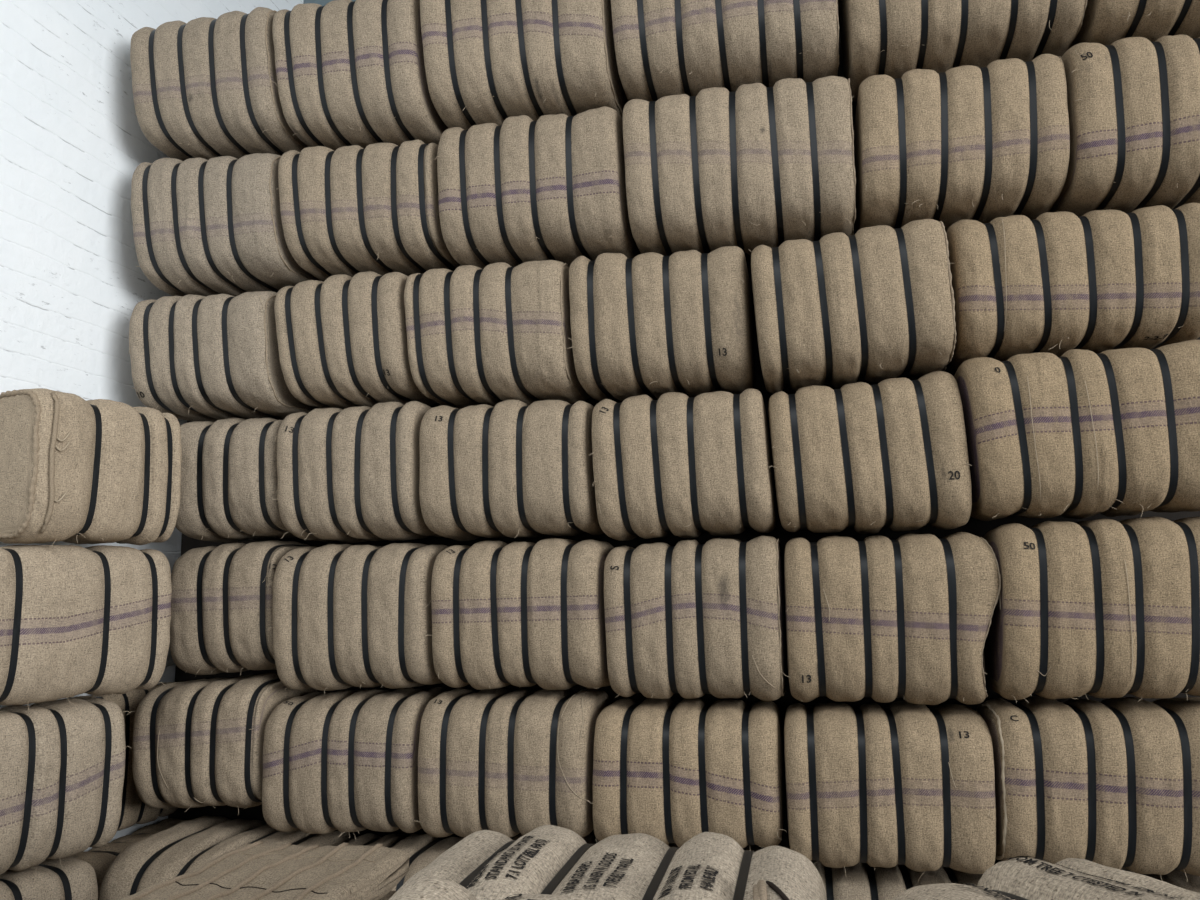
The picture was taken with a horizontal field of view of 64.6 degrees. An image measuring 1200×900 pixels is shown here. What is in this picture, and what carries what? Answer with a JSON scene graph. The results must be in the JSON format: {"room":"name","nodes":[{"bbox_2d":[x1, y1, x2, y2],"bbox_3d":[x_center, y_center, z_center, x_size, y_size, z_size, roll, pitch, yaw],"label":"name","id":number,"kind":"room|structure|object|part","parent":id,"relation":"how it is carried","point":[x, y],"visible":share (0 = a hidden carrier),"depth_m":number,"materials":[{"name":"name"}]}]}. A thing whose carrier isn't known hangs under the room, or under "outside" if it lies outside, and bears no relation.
{"room":"warehouse","nodes":[
{"label":"warehouse","id":0,"kind":"room"},
{"bbox_2d":[0,0,303,851],"bbox_3d":[-3.076,-1.191,0.543,0.265,5.600,10.600,-3,-8,12],"label":"wall","id":1,"kind":"structure","parent":0,"point":[73,142],"depth_m":3.98,"materials":[{"name":"white paint"}]},
{"bbox_2d":[130,7,307,160],"bbox_3d":[-1.668,-1.603,4.321,0.736,0.633,0.563,-3,-8,12],"label":"bale","id":2,"kind":"object","parent":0,"point":[203,87],"visible":0.61,"depth_m":4.07,"materials":[{"name":"fabric"}]},
{"bbox_2d":[131,153,321,295],"bbox_3d":[-1.648,-0.991,4.283,0.740,0.611,0.574,-3,-8,12],"label":"bale","id":3,"kind":"object","parent":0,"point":[213,226],"visible":0.79,"depth_m":4.04,"materials":[{"name":"fabric"}]},
{"bbox_2d":[303,0,355,5],"bbox_3d":[2.421,-0.668,4.827,9.200,5.600,0.150,-3,-8,12],"label":"wall","id":4,"kind":"structure","parent":0,"point":[321,2],"depth_m":5.95,"materials":[{"name":"white paint"}]},
{"bbox_2d":[267,543,447,692],"bbox_3d":[-0.933,0.684,3.930,0.678,0.594,0.568,-3,-8,12],"label":"bale","id":5,"kind":"object","parent":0,"point":[345,616],"visible":0.89,"depth_m":3.68},
{"bbox_2d":[272,401,441,542],"bbox_3d":[-0.969,0.104,4.016,0.613,0.566,0.570,-3,-8,12],"label":"bale","id":6,"kind":"object","parent":5,"relation":"on","point":[351,474],"visible":0.84,"depth_m":3.77},
{"bbox_2d":[274,271,436,408],"bbox_3d":[-1.022,-0.455,4.106,0.616,0.559,0.574,-3,-8,12],"label":"bale","id":7,"kind":"object","parent":6,"relation":"on","point":[342,338],"visible":0.71,"depth_m":3.85},
{"bbox_2d":[276,140,461,281],"bbox_3d":[-0.963,-1.021,4.140,0.720,0.550,0.571,-3,-8,12],"label":"bale","id":8,"kind":"object","parent":7,"relation":"on","point":[352,210],"visible":0.78,"depth_m":3.89,"materials":[{"name":"beige fabric"}]},
{"bbox_2d":[272,0,448,150],"bbox_3d":[-1.014,-1.611,4.181,0.696,0.648,0.569,-3,-8,12],"label":"bale","id":9,"kind":"object","parent":8,"relation":"on","point":[349,73],"visible":0.77,"depth_m":3.93,"materials":[{"name":"beige fabric"}]},
{"bbox_2d":[168,29,1199,864],"bbox_3d":[2.260,0.001,3.753,8.730,3.980,0.100,-3,-8,12],"label":"wall","id":10,"kind":"structure","parent":0,"point":[979,528],"depth_m":4.05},
{"bbox_3d":[1.348,1.456,-0.705,9.200,0.120,10.750,-3,-8,12],"label":"floor","id":11,"kind":"structure","parent":0,"visible":0},
{"bbox_2d":[0,856,97,899],"bbox_3d":[-2.010,1.696,3.137,0.352,0.564,0.579,-5,-9,27],"label":"bale","id":12,"kind":"object","parent":11,"relation":"on","point":[76,879],"visible":0.8,"depth_m":3.23,"materials":[{"name":"beige fabric"}]},
{"bbox_2d":[0,697,130,874],"bbox_3d":[-1.996,1.156,3.261,0.349,0.554,0.641,-5,-9,27],"label":"bale","id":13,"kind":"object","parent":12,"relation":"on","point":[62,762],"visible":1,"depth_m":3.25,"materials":[{"name":"beige fabric"}]},
{"bbox_2d":[0,545,171,709],"bbox_3d":[-1.960,0.624,3.424,0.349,0.567,0.759,-5,-9,27],"label":"bale","id":14,"kind":"object","parent":13,"relation":"on","point":[75,620],"visible":1,"depth_m":3.34,"materials":[{"name":"beige fabric"}]},
{"bbox_2d":[0,388,183,544],"bbox_3d":[-1.922,0.087,3.577,0.362,0.568,0.622,-5,-9,27],"label":"bale","id":15,"kind":"object","parent":14,"relation":"on","point":[74,469],"visible":1,"depth_m":3.41,"materials":[{"name":"fabric"}]},
{"bbox_2d":[71,818,185,897],"bbox_3d":[-1.932,1.846,3.939,0.293,0.485,0.678,-3,-8,12],"label":"bale","id":16,"kind":"object","parent":11,"relation":"on","point":[100,859],"visible":0.3,"depth_m":3.80},
{"bbox_2d":[74,682,177,830],"bbox_3d":[-2.014,1.308,4.031,0.150,0.590,0.678,-3,-8,12],"label":"bale","id":17,"kind":"object","parent":16,"relation":"on","point":[134,810],"visible":0.2,"depth_m":3.98},
{"bbox_2d":[98,816,354,899],"bbox_3d":[-1.410,1.776,3.728,0.711,0.562,0.807,-3,-8,12],"label":"bale","id":18,"kind":"object","parent":11,"relation":"on","point":[170,853],"visible":0.56,"depth_m":3.61},
{"bbox_2d":[127,671,317,813],"bbox_3d":[-1.556,1.210,3.991,0.579,0.539,0.559,-3,-8,12],"label":"bale","id":19,"kind":"object","parent":18,"relation":"on","point":[196,743],"visible":0.83,"depth_m":3.74,"materials":[{"name":"beige fabric"}]},
{"bbox_2d":[170,540,309,676],"bbox_3d":[-1.488,0.673,4.078,0.499,0.559,0.566,-3,-8,12],"label":"bale","id":20,"kind":"object","parent":19,"relation":"on","point":[222,600],"visible":0.73,"depth_m":3.84},
{"bbox_2d":[175,418,295,542],"bbox_3d":[-1.510,0.134,4.160,0.520,0.530,0.563,-3,-8,12],"label":"bale","id":21,"kind":"object","parent":20,"relation":"on","point":[229,478],"visible":0.67,"depth_m":3.91,"materials":[{"name":"beige fabric"}]},
{"bbox_2d":[129,291,317,421],"bbox_3d":[-1.642,-0.397,4.235,0.703,0.555,0.569,-3,-8,12],"label":"bale","id":22,"kind":"object","parent":21,"relation":"on","point":[212,358],"visible":0.79,"depth_m":3.99,"materials":[{"name":"fabric"}]},
{"bbox_2d":[262,687,448,839],"bbox_3d":[-0.956,1.251,3.858,0.639,0.546,0.567,-3,-8,12],"label":"bale","id":23,"kind":"object","parent":18,"relation":"on","point":[344,761],"visible":0.88,"depth_m":3.61},
{"bbox_2d":[347,833,464,890],"bbox_3d":[-0.763,1.779,3.680,0.559,0.515,0.566,-3,-8,12],"label":"bale","id":24,"kind":"object","parent":11,"relation":"on","point":[422,849],"visible":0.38,"depth_m":3.70},
{"bbox_2d":[510,834,598,843],"bbox_3d":[-0.189,1.760,3.616,0.587,0.525,0.570,-3,-8,12],"label":"bale","id":25,"kind":"object","parent":11,"relation":"on","point":[590,839],"visible":0.03,"depth_m":3.72},
{"bbox_2d":[418,688,610,837],"bbox_3d":[-0.315,1.215,3.719,0.669,0.550,0.571,-3,-8,12],"label":"bale","id":26,"kind":"object","parent":25,"relation":"on","point":[506,762],"visible":0.88,"depth_m":3.48,"materials":[{"name":"beige fabric"}]},
{"bbox_2d":[424,538,613,689],"bbox_3d":[-0.282,0.650,3.793,0.695,0.584,0.571,-3,-8,12],"label":"bale","id":27,"kind":"object","parent":26,"relation":"on","point":[519,614],"visible":0.92,"depth_m":3.54},
{"bbox_2d":[419,399,603,540],"bbox_3d":[-0.329,0.089,3.876,0.690,0.559,0.567,-3,-8,12],"label":"bale","id":28,"kind":"object","parent":27,"relation":"on","point":[511,468],"visible":0.94,"depth_m":3.63,"materials":[{"name":"beige fabric"}]},
{"bbox_2d":[404,260,590,408],"bbox_3d":[-0.412,-0.469,3.975,0.687,0.574,0.570,-3,-8,12],"label":"bale","id":29,"kind":"object","parent":28,"relation":"on","point":[491,335],"visible":0.85,"depth_m":3.73,"materials":[{"name":"fabric"}]},
{"bbox_2d":[436,106,639,268],"bbox_3d":[-0.242,-1.062,3.989,0.766,0.594,0.570,-3,-8,12],"label":"bale","id":30,"kind":"object","parent":29,"relation":"on","point":[517,191],"visible":0.82,"depth_m":3.74,"materials":[{"name":"beige fabric"}]},
{"bbox_2d":[420,0,627,129],"bbox_3d":[-0.310,-1.689,4.038,0.801,0.670,0.567,-3,-8,12],"label":"bale","id":31,"kind":"object","parent":30,"relation":"on","point":[486,61],"visible":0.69,"depth_m":3.79,"materials":[{"name":"fabric"}]},
{"bbox_2d":[668,843,789,851],"bbox_3d":[0.415,1.738,3.489,0.638,0.519,0.562,-3,-8,12],"label":"bale","id":32,"kind":"object","parent":11,"relation":"on","point":[755,848],"visible":0.02,"depth_m":3.58},
{"bbox_2d":[588,698,785,847],"bbox_3d":[0.351,1.206,3.577,0.695,0.519,0.562,-3,-8,12],"label":"bale","id":33,"kind":"object","parent":32,"relation":"on","point":[667,770],"visible":0.88,"depth_m":3.34,"materials":[{"name":"beige fabric"}]},
{"bbox_2d":[604,536,788,700],"bbox_3d":[0.382,0.639,3.649,0.679,0.610,0.575,-3,-8,12],"label":"bale","id":34,"kind":"object","parent":33,"relation":"on","point":[691,619],"visible":1,"depth_m":3.40,"materials":[{"name":"fabric"}]},
{"bbox_2d":[589,388,775,540],"bbox_3d":[0.340,0.068,3.734,0.684,0.567,0.580,-3,-8,12],"label":"bale","id":35,"kind":"object","parent":34,"relation":"on","point":[681,465],"visible":1,"depth_m":3.49},
{"bbox_2d":[567,246,753,401],"bbox_3d":[0.262,-0.496,3.835,0.694,0.569,0.568,-3,-8,12],"label":"bale","id":36,"kind":"object","parent":35,"relation":"on","point":[650,323],"visible":0.93,"depth_m":3.59},
{"bbox_2d":[623,76,855,255],"bbox_3d":[0.562,-1.103,3.820,0.880,0.623,0.567,-3,-8,12],"label":"bale","id":37,"kind":"object","parent":36,"relation":"on","point":[748,167],"visible":0.92,"depth_m":3.57,"materials":[{"name":"fabric"}]},
{"bbox_2d":[611,0,838,101],"bbox_3d":[0.507,-1.748,3.868,0.883,0.657,0.566,-3,-8,12],"label":"bale","id":38,"kind":"object","parent":37,"relation":"on","point":[663,48],"visible":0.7,"depth_m":3.63,"materials":[{"name":"fabric"}]},
{"bbox_2d":[811,860,982,899],"bbox_3d":[1.063,1.725,3.352,0.679,0.485,0.574,-3,-8,12],"label":"bale","id":39,"kind":"object","parent":11,"relation":"on","point":[860,882],"visible":0.48,"depth_m":3.29},
{"bbox_2d":[784,701,995,876],"bbox_3d":[1.024,1.201,3.422,0.698,0.564,0.571,-3,-8,12],"label":"bale","id":40,"kind":"object","parent":39,"relation":"on","point":[911,785],"visible":0.98,"depth_m":3.18,"materials":[{"name":"beige fabric"}]},
{"bbox_2d":[784,532,1000,704],"bbox_3d":[1.056,0.618,3.506,0.732,0.608,0.568,-3,-8,12],"label":"bale","id":41,"kind":"object","parent":40,"relation":"on","point":[908,617],"visible":1,"depth_m":3.26,"materials":[{"name":"fabric"}]},
{"bbox_2d":[769,371,971,533],"bbox_3d":[1.000,0.021,3.596,0.695,0.584,0.576,-3,-8,12],"label":"bale","id":42,"kind":"object","parent":41,"relation":"on","point":[892,453],"visible":1,"depth_m":3.35},
{"bbox_2d":[751,219,955,393],"bbox_3d":[0.950,-0.536,3.640,0.719,0.587,0.585,-3,-8,12],"label":"bale","id":43,"kind":"object","parent":42,"relation":"on","point":[875,303],"visible":0.98,"depth_m":3.40,"materials":[{"name":"fabric"}]},
{"bbox_2d":[854,54,1069,230],"bbox_3d":[1.357,-1.134,3.652,0.738,0.577,0.575,-3,-8,12],"label":"bale","id":44,"kind":"object","parent":43,"relation":"on","point":[983,144],"visible":0.85,"depth_m":3.41,"materials":[{"name":"beige fabric"}]},
{"bbox_2d":[838,0,1086,101],"bbox_3d":[1.373,-1.750,3.680,0.861,0.629,0.575,-3,-8,12],"label":"bale","id":45,"kind":"object","parent":44,"relation":"on","point":[892,38],"visible":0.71,"depth_m":3.48,"materials":[{"name":"fabric"}]},
{"bbox_2d":[999,860,1199,892],"bbox_3d":[1.812,1.684,3.196,0.840,0.499,0.568,-3,-8,12],"label":"bale","id":46,"kind":"object","parent":11,"relation":"on","point":[1178,878],"visible":0.06,"depth_m":3.17},
{"bbox_2d":[976,696,1199,880],"bbox_3d":[1.758,1.145,3.271,0.819,0.564,0.567,-3,-8,12],"label":"bale","id":47,"kind":"object","parent":46,"relation":"on","point":[1111,782],"visible":0.85,"depth_m":3.05,"materials":[{"name":"beige fabric"}]},
{"bbox_2d":[983,517,1199,702],"bbox_3d":[1.794,0.551,3.331,0.840,0.620,0.585,-3,-8,12],"label":"bale","id":48,"kind":"object","parent":47,"relation":"on","point":[1100,608],"visible":0.91,"depth_m":3.11,"materials":[{"name":"beige fabric"}]},
{"bbox_2d":[954,340,1199,520],"bbox_3d":[1.771,-0.049,3.413,0.908,0.616,0.572,-3,-8,12],"label":"bale","id":49,"kind":"object","parent":48,"relation":"on","point":[1078,433],"visible":0.98,"depth_m":3.19,"materials":[{"name":"beige fabric"}]},
{"bbox_2d":[946,203,1199,368],"bbox_3d":[1.753,-0.595,3.554,0.886,0.537,0.576,-3,-8,12],"label":"bale","id":50,"kind":"object","parent":49,"relation":"on","point":[1097,281],"visible":0.86,"depth_m":3.32,"materials":[{"name":"beige fabric"}]},
{"bbox_2d":[1049,34,1199,215],"bbox_3d":[2.059,-1.177,3.503,0.710,0.623,0.568,-3,-8,12],"label":"bale","id":51,"kind":"object","parent":50,"relation":"on","point":[1133,103],"visible":0.8,"depth_m":3.30},
{"bbox_2d":[1070,0,1199,47],"bbox_3d":[2.188,-1.762,3.506,0.834,0.615,0.574,-3,-8,12],"label":"bale","id":52,"kind":"object","parent":51,"relation":"on","point":[1105,22],"visible":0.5,"depth_m":3.39,"materials":[{"name":"beige fabric"}]},
{"bbox_3d":[0.028,1.416,1.301,0.678,0.545,0.502,-3,-8,12],"label":"bale","id":53,"kind":"object","parent":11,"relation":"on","visible":0},
{"bbox_2d":[389,825,826,899],"bbox_3d":[0.017,0.867,1.381,0.656,0.555,0.512,-3,-8,12],"label":"bale","id":54,"kind":"object","parent":53,"relation":"on","point":[548,859],"visible":0.97,"depth_m":1.39,"materials":[{"name":"beige fabric"}]},
{"bbox_3d":[0.247,0.600,1.237,0.008,0.042,0.126,1,-8,-16],"label":"draw cord","id":55,"kind":"part","parent":54,"relation":"part of","materials":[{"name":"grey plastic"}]},
{"bbox_3d":[0.050,1.310,0.759,0.678,0.600,0.464,-3,-8,12],"label":"bale","id":56,"kind":"object","parent":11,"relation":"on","visible":0},
{"bbox_2d":[391,877,571,899],"bbox_3d":[0.041,0.726,0.840,0.650,0.571,0.466,-3,-8,12],"label":"bale","id":57,"kind":"object","parent":56,"relation":"on","point":[426,888],"visible":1,"depth_m":1.02,"materials":[{"name":"beige fabric"}]},
{"bbox_3d":[0.652,1.395,1.144,0.428,0.518,0.463,2,-9,-22],"label":"bale","id":58,"kind":"object","parent":11,"relation":"on","visible":0},
{"bbox_2d":[893,856,1199,899],"bbox_3d":[0.645,0.854,1.219,0.418,0.561,0.459,2,-9,-22],"label":"bale","id":59,"kind":"object","parent":58,"relation":"on","point":[1022,878],"visible":1,"depth_m":1.33,"materials":[{"name":"beige fabric"}]},
{"bbox_3d":[-0.883,1.600,2.409,0.558,0.522,0.723,-3,-8,12],"label":"bale","id":60,"kind":"object","parent":11,"relation":"on","visible":0},
{"bbox_2d":[379,891,395,899],"bbox_3d":[-0.880,1.277,2.442,0.554,0.115,0.772,-3,-8,12],"label":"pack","id":61,"kind":"object","parent":60,"relation":"on","point":[390,894],"visible":0.02,"depth_m":2.70,"materials":[{"name":"fabric"}]},
{"bbox_2d":[120,841,408,899],"bbox_3d":[-0.890,1.162,2.471,0.555,0.116,0.774,-3,-8,12],"label":"bale","id":62,"kind":"object","parent":61,"relation":"on","point":[257,870],"visible":1,"depth_m":2.52,"materials":[{"name":"fabric"}]}
]}

